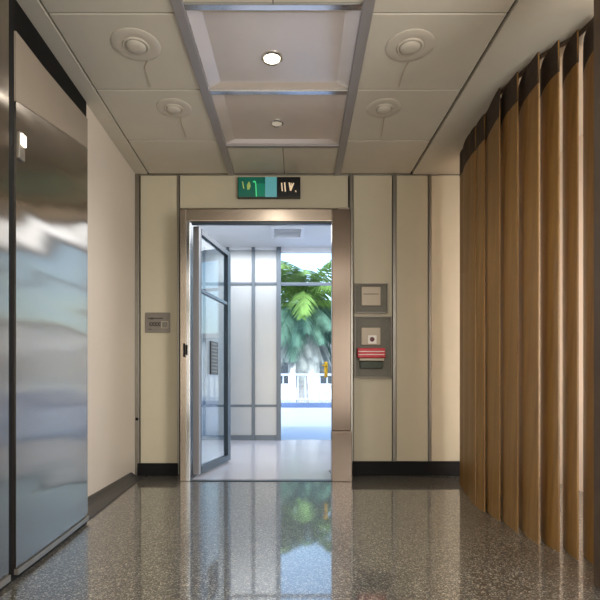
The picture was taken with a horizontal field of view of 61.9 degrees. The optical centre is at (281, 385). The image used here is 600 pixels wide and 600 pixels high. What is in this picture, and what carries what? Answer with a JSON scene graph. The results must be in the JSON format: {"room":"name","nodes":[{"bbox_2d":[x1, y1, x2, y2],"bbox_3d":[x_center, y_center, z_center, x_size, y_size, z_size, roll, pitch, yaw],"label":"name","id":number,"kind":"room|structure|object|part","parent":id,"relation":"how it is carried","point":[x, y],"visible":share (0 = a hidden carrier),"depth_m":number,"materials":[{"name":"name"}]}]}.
{"room":"building corridor","nodes":[
{"label":"building corridor","id":0,"kind":"room"},
{"bbox_2d":[86,104,134,495],"bbox_3d":[-1.323,-0.573,1.400,0.150,2.660,6.000,0,0,0],"label":"wall","id":1,"kind":"structure","parent":0,"point":[111,180],"depth_m":3.64,"materials":[{"name":"beige paint"}]},
{"bbox_2d":[0,0,10,588],"bbox_3d":[-1.044,-0.448,1.575,0.040,2.378,0.650,0,0,-1],"label":"panel","id":2,"kind":"object","parent":1,"relation":"attached to","point":[5,579],"visible":1,"depth_m":1.87,"materials":[{"name":"grey metal"}]},
{"bbox_2d":[7,0,13,576],"bbox_3d":[-1.148,-0.521,1.992,0.200,2.557,1.485,0,0,0],"label":"trim","id":3,"kind":"structure","parent":1,"relation":"attached to","point":[11,2],"depth_m":1.94,"materials":[{"name":"black metal"}]},
{"bbox_2d":[0,522,86,590],"bbox_3d":[-1.066,0.749,2.008,0.041,0.016,1.516,0,0,-2],"label":"trim","id":4,"kind":"structure","parent":1,"relation":"attached to","point":[14,577],"depth_m":2.15,"materials":[{"name":"silver rubber"}]},
{"bbox_2d":[14,0,85,115],"bbox_3d":[-1.244,-1.571,1.985,0.008,0.457,2.370,0,0,0],"label":"trim","id":5,"kind":"structure","parent":1,"relation":"attached to","point":[24,27],"depth_m":2.61,"materials":[{"name":"black rubber"}]},
{"bbox_2d":[14,31,88,574],"bbox_3d":[-1.067,-0.369,2.362,0.041,2.216,0.817,0,0,-2],"label":"panel","id":6,"kind":"object","parent":1,"relation":"attached to","point":[51,185],"visible":0.98,"depth_m":2.24,"materials":[{"name":"grey metal"}]},
{"bbox_2d":[17,131,25,161],"bbox_3d":[-1.031,-0.949,1.983,0.020,0.105,0.042,0,0,0],"label":"wall light","id":7,"kind":"object","parent":6,"relation":"attached to","point":[21,138],"visible":1,"depth_m":1.97,"materials":[{"name":"grey metal"}]},
{"bbox_2d":[88,472,142,518],"bbox_3d":[-1.164,0.735,3.480,0.168,0.045,1.280,0,0,0],"label":"baseboard","id":8,"kind":"structure","parent":1,"relation":"attached to","point":[101,499],"depth_m":3.41,"materials":[{"name":"grey plastic"}]},
{"bbox_2d":[197,225,330,246],"bbox_3d":[0.200,-1.982,5.790,3.100,0.100,2.620,0,0,0],"label":"ceiling","id":9,"kind":"structure","parent":0,"point":[225,235],"depth_m":6.46,"materials":[{"name":"white paint"}]},
{"bbox_2d":[271,226,304,238],"bbox_3d":[0.069,-1.919,6.250,0.412,0.025,0.460,0,0,0],"label":"ceiling vent","id":10,"kind":"object","parent":9,"relation":"in","point":[273,236],"visible":1,"depth_m":6.22,"materials":[{"name":"white metal"}]},
{"bbox_2d":[0,440,599,599],"bbox_3d":[0.451,0.816,2.635,3.698,0.122,8.770,0,0,0],"label":"floor","id":11,"kind":"structure","parent":0,"point":[165,537],"depth_m":2.37,"materials":[{"name":"stone"}]},
{"bbox_2d":[202,247,330,439],"bbox_3d":[0.185,-0.588,6.987,2.870,2.689,0.166,0,0,0],"label":"window","id":12,"kind":"structure","parent":11,"relation":"on","point":[256,283],"depth_m":6.99,"materials":[{"name":"grey glass"}]},
{"bbox_3d":[-0.920,0.277,7.000,0.287,0.035,0.040,0,0,0],"label":"kick rail","id":13,"kind":"part","parent":12,"relation":"part of","materials":[{"name":"grey metal"}]},
{"bbox_3d":[-0.920,-0.605,7.000,0.287,2.583,0.012,0,0,0],"label":"frosted panel","id":14,"kind":"part","parent":12,"relation":"part of","materials":[{"name":"white glass"}]},
{"bbox_3d":[-0.920,0.722,7.000,0.287,0.070,0.090,0,0,0],"label":"rail","id":15,"kind":"part","parent":12,"relation":"part of","materials":[{"name":"grey metal"}]},
{"bbox_3d":[-0.579,-1.915,7.000,0.312,0.035,0.060,0,0,0],"label":"rail","id":16,"kind":"part","parent":12,"relation":"part of","materials":[{"name":"grey metal"}]},
{"bbox_3d":[-0.579,-0.605,7.000,0.312,2.583,0.012,0,0,0],"label":"frosted panel","id":17,"kind":"part","parent":12,"relation":"part of","materials":[{"name":"white glass"}]},
{"bbox_3d":[-0.579,0.277,7.000,0.312,0.035,0.040,0,0,0],"label":"kick rail","id":18,"kind":"part","parent":12,"relation":"part of","materials":[{"name":"grey metal"}]},
{"bbox_3d":[-0.579,0.722,7.000,0.312,0.070,0.090,0,0,0],"label":"rail","id":19,"kind":"part","parent":12,"relation":"part of","materials":[{"name":"grey metal"}]},
{"bbox_3d":[-0.228,-1.915,7.000,0.301,0.035,0.060,0,0,0],"label":"rail","id":20,"kind":"part","parent":12,"relation":"part of","materials":[{"name":"grey metal"}]},
{"bbox_3d":[-0.228,0.277,7.000,0.301,0.035,0.040,0,0,0],"label":"kick rail","id":21,"kind":"part","parent":12,"relation":"part of","materials":[{"name":"grey metal"}]},
{"bbox_3d":[-0.228,-0.605,7.000,0.301,2.583,0.012,0,0,0],"label":"frosted panel","id":22,"kind":"part","parent":12,"relation":"part of","materials":[{"name":"white glass"}]},
{"bbox_3d":[-0.228,0.722,7.000,0.301,0.070,0.090,0,0,0],"label":"rail","id":23,"kind":"part","parent":12,"relation":"part of","materials":[{"name":"grey metal"}]},
{"bbox_3d":[0.350,-1.897,7.000,0.728,0.070,0.060,0,0,0],"label":"rail","id":24,"kind":"part","parent":12,"relation":"part of","materials":[{"name":"grey metal"}]},
{"bbox_3d":[0.597,-0.229,6.940,0.093,0.220,0.072,0,0,0],"label":"door handle","id":25,"kind":"part","parent":12,"relation":"part of","materials":[{"name":"gold metal"}]},
{"bbox_2d":[594,0,599,588],"bbox_3d":[1.262,-0.521,1.830,0.160,2.557,0.140,0,0,0],"label":"wooden post","id":26,"kind":"object","parent":11,"relation":"on","point":[596,2],"visible":1,"depth_m":1.87,"materials":[{"name":"brown wood"}]},
{"bbox_2d":[140,171,459,462],"bbox_3d":[0.451,-0.573,4.325,3.398,2.660,0.150,0,0,0],"label":"wall","id":27,"kind":"structure","parent":0,"point":[372,195],"depth_m":4.25,"materials":[{"name":"beige paint"}]},
{"bbox_2d":[135,175,139,474],"bbox_3d":[-1.229,-0.516,4.254,0.037,2.546,0.032,0,0,0],"label":"trim","id":28,"kind":"structure","parent":27,"relation":"attached to","point":[137,177],"depth_m":4.24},
{"bbox_2d":[137,463,177,475],"bbox_3d":[-1.052,0.706,4.237,0.344,0.102,0.025,0,0,0],"label":"baseboard","id":29,"kind":"structure","parent":27,"relation":"attached to","point":[143,469],"depth_m":4.22,"materials":[{"name":"black rubber"}]},
{"bbox_2d":[145,313,169,332],"bbox_3d":[-1.055,-0.538,4.242,0.212,0.170,0.016,0,0,0],"label":"wall plaque","id":30,"kind":"object","parent":27,"relation":"attached to","point":[154,322],"visible":1,"depth_m":4.24,"materials":[{"name":"grey metal"}]},
{"bbox_3d":[-1.048,-0.516,4.261,0.310,2.546,0.022,0,0,0],"label":"wall panel","id":31,"kind":"part","parent":27,"relation":"part of","materials":[{"name":"beige paint"}]},
{"bbox_2d":[177,175,179,474],"bbox_3d":[-0.881,-0.516,4.254,0.017,2.546,0.032,0,0,0],"label":"trim","id":32,"kind":"structure","parent":27,"relation":"attached to","point":[178,176],"depth_m":4.24,"materials":[{"name":"grey metal"}]},
{"bbox_3d":[-0.153,-1.651,4.261,1.428,0.276,0.022,0,0,0],"label":"wall panel","id":33,"kind":"part","parent":27,"relation":"part of","materials":[{"name":"beige paint"}]},
{"bbox_2d":[238,177,299,198],"bbox_3d":[-0.109,-1.672,4.218,0.529,0.171,0.065,0,0,0],"label":"exit sign","id":34,"kind":"object","parent":27,"relation":"attached to","point":[248,187],"visible":1,"depth_m":4.19,"materials":[{"name":"green plastic"}]},
{"bbox_3d":[-0.254,-1.669,4.197,0.223,0.164,0.014,0,0,0],"label":"green panel","id":35,"kind":"part","parent":34,"relation":"part of","materials":[{"name":"green plastic"}]},
{"bbox_3d":[-0.092,-1.669,4.197,0.097,0.164,0.014,0,0,0],"label":"teal panel","id":36,"kind":"part","parent":34,"relation":"part of","materials":[{"name":"teal plastic"}]},
{"bbox_3d":[0.053,-1.669,4.197,0.190,0.164,0.014,0,0,0],"label":"black panel","id":37,"kind":"part","parent":34,"relation":"part of","materials":[{"name":"black plastic"}]},
{"bbox_2d":[135,174,459,175],"bbox_3d":[0.451,-1.796,4.257,3.398,0.014,0.026,0,0,0],"label":"trim","id":38,"kind":"structure","parent":27,"relation":"attached to","point":[135,174],"depth_m":4.24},
{"bbox_2d":[349,175,352,460],"bbox_3d":[0.588,-0.516,4.254,0.028,2.546,0.032,0,0,0],"label":"trim","id":39,"kind":"structure","parent":27,"relation":"attached to","point":[350,176],"depth_m":4.24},
{"bbox_2d":[354,283,387,312],"bbox_3d":[0.754,-0.742,4.236,0.285,0.251,0.028,0,0,0],"label":"wall box","id":40,"kind":"object","parent":27,"relation":"attached to","point":[368,297],"visible":1,"depth_m":4.23,"materials":[{"name":"grey metal"}]},
{"bbox_3d":[0.752,-0.759,4.233,0.162,0.157,0.018,0,0,0],"label":"plate","id":41,"kind":"part","parent":40,"relation":"part of","materials":[{"name":"beige plastic"}]},
{"bbox_3d":[0.771,-0.516,4.261,0.327,2.546,0.022,0,0,0],"label":"wall panel","id":42,"kind":"part","parent":27,"relation":"part of","materials":[{"name":"beige paint"}]},
{"bbox_2d":[354,316,391,377],"bbox_3d":[0.769,-0.328,4.219,0.314,0.520,0.062,0,0,0],"label":"wall box","id":43,"kind":"object","parent":27,"relation":"attached to","point":[372,334],"visible":1,"depth_m":4.24,"materials":[{"name":"grey metal"}]},
{"bbox_3d":[0.752,-0.421,4.235,0.162,0.144,0.014,0,0,0],"label":"plate","id":44,"kind":"part","parent":43,"relation":"part of","materials":[{"name":"beige plastic"}]},
{"bbox_2d":[392,175,395,460],"bbox_3d":[0.955,-0.516,4.254,0.029,2.546,0.032,0,0,0],"label":"trim","id":45,"kind":"structure","parent":27,"relation":"attached to","point":[393,176],"depth_m":4.24,"materials":[{"name":"grey metal"}]},
{"bbox_2d":[352,461,459,475],"bbox_3d":[1.075,0.697,4.237,0.960,0.120,0.025,0,0,0],"label":"baseboard","id":46,"kind":"structure","parent":27,"relation":"attached to","point":[359,468],"depth_m":4.22,"materials":[{"name":"black rubber"}]},
{"bbox_3d":[1.107,-0.516,4.261,0.268,2.546,0.022,0,0,0],"label":"wall panel","id":47,"kind":"part","parent":27,"relation":"part of","materials":[{"name":"beige paint"}]},
{"bbox_2d":[428,175,430,460],"bbox_3d":[1.255,-0.516,4.254,0.022,2.546,0.032,0,0,0],"label":"trim","id":48,"kind":"structure","parent":27,"relation":"attached to","point":[429,176],"depth_m":4.24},
{"bbox_3d":[1.396,-0.516,4.261,0.251,2.546,0.022,0,0,0],"label":"wall panel","id":49,"kind":"part","parent":27,"relation":"part of","materials":[{"name":"beige paint"}]},
{"bbox_2d":[16,0,593,173],"bbox_3d":[0.451,-1.901,1.325,3.698,0.204,6.150,0,0,0],"label":"ceiling","id":50,"kind":"structure","parent":0,"point":[480,45],"depth_m":2.91,"materials":[{"name":"beige"}]},
{"bbox_2d":[110,28,160,85],"bbox_3d":[-0.772,-1.791,2.760,0.256,0.024,0.490,0,0,0],"label":"ceiling fitting","id":51,"kind":"object","parent":50,"relation":"attached to","point":[135,44],"visible":1,"depth_m":2.62,"materials":[{"name":"white plastic"}]},
{"bbox_2d":[156,98,191,136],"bbox_3d":[-0.700,-1.791,3.376,0.224,0.024,0.490,0,0,0],"label":"ceiling fitting","id":52,"kind":"object","parent":50,"relation":"attached to","point":[171,107],"visible":1,"depth_m":3.22,"materials":[{"name":"white plastic"}]},
{"bbox_2d":[170,0,234,174],"bbox_3d":[-0.527,-1.806,1.321,0.056,0.034,5.847,0,0,2],"label":"trim","id":53,"kind":"structure","parent":50,"relation":"attached to","point":[181,15],"depth_m":2.88,"materials":[{"name":"metal"}]},
{"bbox_2d":[183,1,362,10],"bbox_3d":[-0.042,-1.813,2.370,0.847,0.040,0.040,0,0,0],"label":"trim","id":54,"kind":"structure","parent":50,"relation":"attached to","point":[188,6],"depth_m":2.36,"materials":[{"name":"metal"}]},
{"bbox_2d":[186,11,360,88],"bbox_3d":[-0.030,-1.831,2.715,0.864,0.048,0.648,0,0,0],"label":"ceiling tray","id":55,"kind":"object","parent":50,"relation":"attached to","point":[316,48],"visible":0.85,"depth_m":2.68,"materials":[{"name":"white paint"}]},
{"bbox_2d":[262,51,281,65],"bbox_3d":[-0.056,-1.819,2.780,0.117,0.010,0.117,0,0,0],"label":"recessed light","id":56,"kind":"object","parent":55,"relation":"attached to","point":[271,58],"visible":1,"depth_m":2.78,"materials":[{"name":"metal"}]},
{"bbox_2d":[209,88,347,94],"bbox_3d":[-0.018,-1.813,3.060,0.847,0.040,0.040,0,0,0],"label":"trim","id":57,"kind":"structure","parent":50,"relation":"attached to","point":[212,91],"depth_m":3.04,"materials":[{"name":"metal"}]},
{"bbox_2d":[212,95,346,143],"bbox_3d":[-0.007,-1.831,3.405,0.864,0.048,0.648,0,0,0],"label":"ceiling tray","id":58,"kind":"object","parent":50,"relation":"attached to","point":[243,119],"visible":0.69,"depth_m":3.40,"materials":[{"name":"white paint"}]},
{"bbox_2d":[270,120,283,126],"bbox_3d":[-0.035,-1.819,3.468,0.091,0.010,0.091,0,0,0],"label":"recessed light","id":59,"kind":"object","parent":58,"relation":"attached to","point":[275,123],"visible":1,"depth_m":3.47,"materials":[{"name":"metal"}]},
{"bbox_2d":[226,144,338,147],"bbox_3d":[0.005,-1.813,3.750,0.847,0.040,0.040,0,0,0],"label":"trim","id":60,"kind":"structure","parent":50,"relation":"attached to","point":[227,145],"depth_m":3.73,"materials":[{"name":"metal"}]},
{"bbox_2d":[334,0,374,174],"bbox_3d":[0.373,-1.806,1.321,0.056,0.034,5.847,0,0,2],"label":"trim","id":61,"kind":"structure","parent":50,"relation":"attached to","point":[366,14],"depth_m":2.88,"materials":[{"name":"metal"}]},
{"bbox_2d":[366,98,401,136],"bbox_3d":[0.661,-1.791,3.376,0.224,0.024,0.490,0,0,0],"label":"ceiling fitting","id":62,"kind":"object","parent":50,"relation":"attached to","point":[386,107],"visible":1,"depth_m":3.22,"materials":[{"name":"white plastic"}]},
{"bbox_2d":[385,29,434,85],"bbox_3d":[0.679,-1.791,2.764,0.256,0.024,0.482,0,0,0],"label":"ceiling fitting","id":63,"kind":"object","parent":50,"relation":"attached to","point":[413,44],"visible":1,"depth_m":2.63,"materials":[{"name":"white plastic"}]},
{"bbox_2d":[460,16,593,564],"bbox_3d":[1.406,-0.523,3.014,0.400,2.555,1.866,0,0,0],"label":"screen","id":64,"kind":"object","parent":50,"relation":"hanging from","point":[510,344],"visible":0.99,"depth_m":2.65,"materials":[{"name":"brown wood"}]},
{"bbox_2d":[539,134,582,491],"bbox_3d":[2.225,-0.573,1.400,0.150,2.660,6.000,0,0,0],"label":"wall","id":65,"kind":"structure","parent":0,"point":[581,136],"depth_m":3.61,"materials":[{"name":"beige paint"}]},
{"bbox_3d":[0.200,-0.368,4.445,3.100,2.250,0.070,0,0,0],"label":"wall","id":66,"kind":"structure","parent":0,"visible":0},
{"bbox_2d":[180,207,351,481],"bbox_3d":[-0.128,-0.378,4.213,1.364,2.270,0.534,0,0,0],"label":"door frame","id":67,"kind":"structure","parent":66,"relation":"in","point":[339,219],"depth_m":3.97,"materials":[{"name":"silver metal"}]},
{"bbox_3d":[-0.765,-0.284,3.959,0.033,0.107,0.026,0,0,0],"label":"latch plate","id":68,"kind":"part","parent":67,"relation":"part of","materials":[{"name":"black metal"}]},
{"bbox_2d":[193,226,230,474],"bbox_3d":[-0.625,-0.295,4.580,0.050,2.065,0.859,0,0,12],"label":"door","id":69,"kind":"structure","parent":67,"relation":"attached to","point":[199,234],"depth_m":4.23,"materials":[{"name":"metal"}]},
{"bbox_3d":[-0.618,-0.253,4.548,0.012,0.300,0.200,0,0,12],"label":"sign plate","id":70,"kind":"part","parent":69,"relation":"part of","materials":[{"name":"grey metal"}]},
{"bbox_3d":[-0.626,-0.810,4.576,0.035,0.025,0.702,0,0,12],"label":"rail","id":71,"kind":"part","parent":69,"relation":"part of","materials":[{"name":"grey metal"}]},
{"bbox_3d":[-0.626,0.710,4.576,0.045,0.055,0.702,0,0,12],"label":"rail","id":72,"kind":"part","parent":69,"relation":"part of","materials":[{"name":"metal"}]},
{"bbox_3d":[-0.626,-1.306,4.576,0.045,0.045,0.702,0,0,12],"label":"rail","id":73,"kind":"part","parent":69,"relation":"part of","materials":[{"name":"metal"}]},
{"label":"outside","id":74,"kind":"structure","parent":0,"visible":0},
{"bbox_2d":[281,400,330,402],"bbox_3d":[5.000,0.909,31.500,70.000,0.296,27.000,0,0,0],"label":"ground","id":75,"kind":"structure","parent":74,"point":[285,401],"depth_m":24.55,"materials":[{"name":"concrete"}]},
{"bbox_2d":[281,260,330,402],"bbox_3d":[0.722,-2.168,18.944,4.942,5.894,5.267,0,0,-31],"label":"palm tree","id":76,"kind":"object","parent":75,"relation":"on","point":[306,321],"visible":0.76,"depth_m":18.16,"materials":[{"name":"green plant"}]},
{"bbox_2d":[281,347,330,397],"bbox_3d":[2.000,-1.518,34.950,32.600,4.650,6.700,0,0,0],"label":"building","id":77,"kind":"structure","parent":75,"relation":"on","point":[284,368],"depth_m":32.00,"materials":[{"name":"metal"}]},
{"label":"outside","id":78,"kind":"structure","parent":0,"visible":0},
{"bbox_2d":[281,408,331,439],"bbox_3d":[1.500,0.818,12.510,21.000,0.118,10.980,0,0,0],"label":"terrace","id":79,"kind":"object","parent":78,"point":[296,423],"visible":0.17,"depth_m":9.86,"materials":[{"name":"concrete"}]},
{"bbox_2d":[281,403,330,407],"bbox_3d":[1.500,0.678,17.750,21.000,0.162,0.300,0,0,0],"label":"trim","id":80,"kind":"structure","parent":79,"relation":"on","point":[283,405],"depth_m":17.60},
{"bbox_2d":[281,373,330,402],"bbox_3d":[1.500,0.077,17.750,13.000,1.040,0.100,0,0,0],"label":"railing","id":81,"kind":"object","parent":80,"relation":"on","point":[282,374],"visible":0.15,"depth_m":17.71,"materials":[{"name":"metal"}]},
{"bbox_3d":[1.500,-0.403,17.750,13.000,0.080,0.100,0,0,0],"label":"rail","id":82,"kind":"part","parent":81,"relation":"part of","materials":[{"name":"metal"}]},
{"bbox_3d":[1.500,0.467,17.750,13.000,0.060,0.080,0,0,0],"label":"rail","id":83,"kind":"part","parent":81,"relation":"part of","materials":[{"name":"metal"}]}
]}

